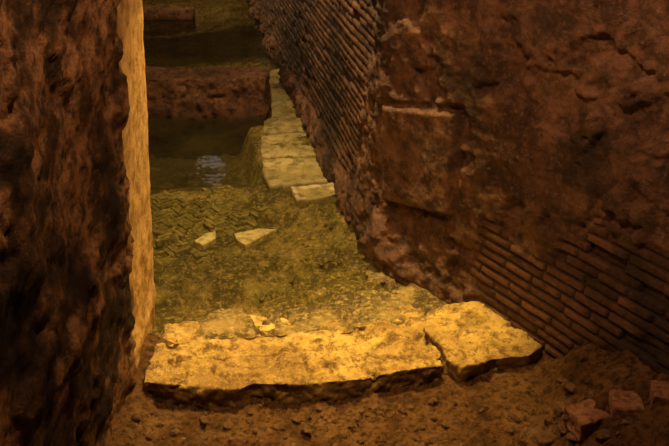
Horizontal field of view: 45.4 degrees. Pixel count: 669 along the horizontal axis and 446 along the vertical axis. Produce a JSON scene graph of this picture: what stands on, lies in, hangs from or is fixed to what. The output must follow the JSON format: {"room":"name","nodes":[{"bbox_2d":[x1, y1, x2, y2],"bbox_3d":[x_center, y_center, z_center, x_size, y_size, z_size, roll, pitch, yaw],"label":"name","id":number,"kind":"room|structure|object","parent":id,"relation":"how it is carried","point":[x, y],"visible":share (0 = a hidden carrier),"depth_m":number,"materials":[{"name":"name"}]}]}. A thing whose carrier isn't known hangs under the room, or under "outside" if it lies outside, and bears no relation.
{"room":"underground passage","nodes":[
{"label":"underground passage","id":0,"kind":"room"},
{"bbox_2d":[0,0,156,445],"bbox_3d":[-1.131,-0.102,2.160,0.976,3.869,3.548,0,28,0],"label":"wall","id":1,"kind":"structure","parent":0,"point":[78,294],"depth_m":2.56,"materials":[{"name":"brown stone"}]},
{"bbox_2d":[142,5,196,31],"bbox_3d":[-2.181,-2.439,9.937,0.943,0.537,0.283,0,28,0],"label":"wall","id":2,"kind":"structure","parent":0,"point":[162,17],"depth_m":9.80,"materials":[{"name":"brown stone"}]},
{"bbox_2d":[145,66,271,159],"bbox_3d":[-1.341,-0.947,6.942,1.604,0.796,0.421,0,28,0],"label":"wall","id":3,"kind":"structure","parent":0,"point":[193,112],"depth_m":6.77,"materials":[{"name":"brown stone"}]},
{"bbox_2d":[142,0,446,339],"bbox_3d":[-1.351,-1.394,8.120,2.341,0.432,10.191,-7,29,-12],"label":"floor","id":4,"kind":"structure","parent":0,"point":[222,293],"depth_m":4.97,"materials":[{"name":"brown soil"}]},
{"bbox_2d":[194,231,215,249],"bbox_3d":[-0.814,0.112,5.143,0.096,0.052,0.181,20,34,33],"label":"fragment","id":5,"kind":"object","parent":4,"relation":"on","point":[203,242],"visible":1,"depth_m":5.10,"materials":[{"name":"beige stone"}]},
{"bbox_2d":[150,187,292,264],"bbox_3d":[-0.859,0.019,5.401,1.166,0.195,1.172,0,28,0],"label":"paving","id":6,"kind":"object","parent":4,"relation":"on","point":[186,222],"visible":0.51,"depth_m":5.41,"materials":[{"name":"brick"}]},
{"bbox_2d":[234,229,275,249],"bbox_3d":[-0.533,0.083,5.212,0.169,0.054,0.282,22,35,35],"label":"fragment","id":7,"kind":"object","parent":4,"relation":"on","point":[246,240],"visible":0.99,"depth_m":5.16,"materials":[{"name":"beige stone"}]},
{"bbox_2d":[269,69,289,101],"bbox_3d":[-0.561,-1.293,7.764,0.222,0.150,0.960,-3,28,-6],"label":"paving slab","id":8,"kind":"object","parent":4,"relation":"on","point":[277,94],"visible":0.42,"depth_m":7.51,"materials":[{"name":"beige stone"}]},
{"bbox_2d":[263,100,305,135],"bbox_3d":[-0.447,-0.872,6.964,0.402,0.158,0.773,-3,28,-6],"label":"paving slab","id":9,"kind":"object","parent":4,"relation":"on","point":[283,120],"visible":0.59,"depth_m":6.80,"materials":[{"name":"beige stone"}]},
{"bbox_2d":[260,133,315,160],"bbox_3d":[-0.354,-0.567,6.390,0.482,0.163,0.477,-3,28,-6],"label":"paving slab","id":10,"kind":"object","parent":4,"relation":"on","point":[267,151],"visible":0.54,"depth_m":6.28,"materials":[{"name":"beige stone"}]},
{"bbox_2d":[262,157,327,193],"bbox_3d":[-0.284,-0.340,5.942,0.501,0.157,0.495,-5,28,-10],"label":"paving slab","id":11,"kind":"object","parent":4,"relation":"on","point":[280,174],"visible":0.59,"depth_m":5.84,"materials":[{"name":"beige stone"}]},
{"bbox_2d":[291,182,336,209],"bbox_3d":[-0.128,-0.164,5.564,0.333,0.149,0.227,-7,29,-13],"label":"paving slab","id":12,"kind":"object","parent":4,"relation":"on","point":[321,194],"visible":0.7,"depth_m":5.50,"materials":[{"name":"beige stone"}]},
{"bbox_2d":[258,217,434,312],"bbox_3d":[0.065,0.271,4.712,1.054,0.206,1.173,0,28,0],"label":"pebbles","id":13,"kind":"object","parent":4,"relation":"on","point":[384,294],"visible":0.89,"depth_m":4.65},
{"bbox_2d":[109,333,668,445],"bbox_3d":[0.550,0.700,2.989,3.100,1.232,2.020,0,28,0],"label":"dirt","id":14,"kind":"object","parent":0,"point":[540,377],"visible":0.42,"depth_m":3.43,"materials":[{"name":"brown soil"}]},
{"bbox_2d":[144,301,541,408],"bbox_3d":[0.029,0.620,3.896,1.847,0.264,0.748,-3,28,-6],"label":"stone threshold","id":15,"kind":"object","parent":14,"relation":"on","point":[464,340],"visible":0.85,"depth_m":3.69,"materials":[{"name":"beige stone"}]},
{"bbox_2d":[130,349,640,445],"bbox_3d":[0.158,0.857,3.135,2.052,0.362,0.865,0,28,0],"label":"rubble stones","id":16,"kind":"object","parent":14,"relation":"on","point":[548,416],"visible":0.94,"depth_m":3.40},
{"bbox_2d":[553,396,572,416],"bbox_3d":[0.978,0.788,3.385,0.155,0.082,0.076,-23,36,-37],"label":"rock","id":17,"kind":"object","parent":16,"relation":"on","point":[559,406],"visible":0.53,"depth_m":3.36,"materials":[{"name":"brown stone"}]},
{"bbox_2d":[517,424,556,445],"bbox_3d":[0.841,0.910,3.319,0.186,0.110,0.116,0,28,0],"label":"rock","id":18,"kind":"object","parent":14,"relation":"on","point":[539,434],"visible":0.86,"depth_m":3.28,"materials":[{"name":"brown stone"}]},
{"bbox_2d":[563,398,609,440],"bbox_3d":[1.000,0.781,3.183,0.142,0.100,0.124,-10,30,-18],"label":"brick","id":19,"kind":"object","parent":14,"relation":"on","point":[581,419],"visible":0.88,"depth_m":3.14,"materials":[{"name":"brick"}]},
{"bbox_2d":[610,364,631,384],"bbox_3d":[1.166,0.629,3.263,0.104,0.086,0.083,-23,36,-37],"label":"rock","id":20,"kind":"object","parent":14,"relation":"on","point":[620,373],"visible":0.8,"depth_m":3.23,"materials":[{"name":"brown stone"}]},
{"bbox_2d":[608,390,644,419],"bbox_3d":[1.144,0.731,3.154,0.127,0.101,0.120,0,28,0],"label":"brick","id":21,"kind":"object","parent":14,"relation":"on","point":[622,404],"visible":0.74,"depth_m":3.11,"materials":[{"name":"brick"}]},
{"bbox_2d":[649,380,668,411],"bbox_3d":[1.266,0.674,3.080,0.092,0.089,0.106,7,29,14],"label":"brick","id":22,"kind":"object","parent":14,"relation":"on","point":[659,390],"visible":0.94,"depth_m":3.05,"materials":[{"name":"brick"}]},
{"bbox_2d":[246,0,668,374],"bbox_3d":[0.409,-2.382,6.764,4.064,3.816,12.084,0,28,0],"label":"wall","id":23,"kind":"structure","parent":0,"point":[510,157],"depth_m":3.65,"materials":[{"name":"brown brick"}]}
]}

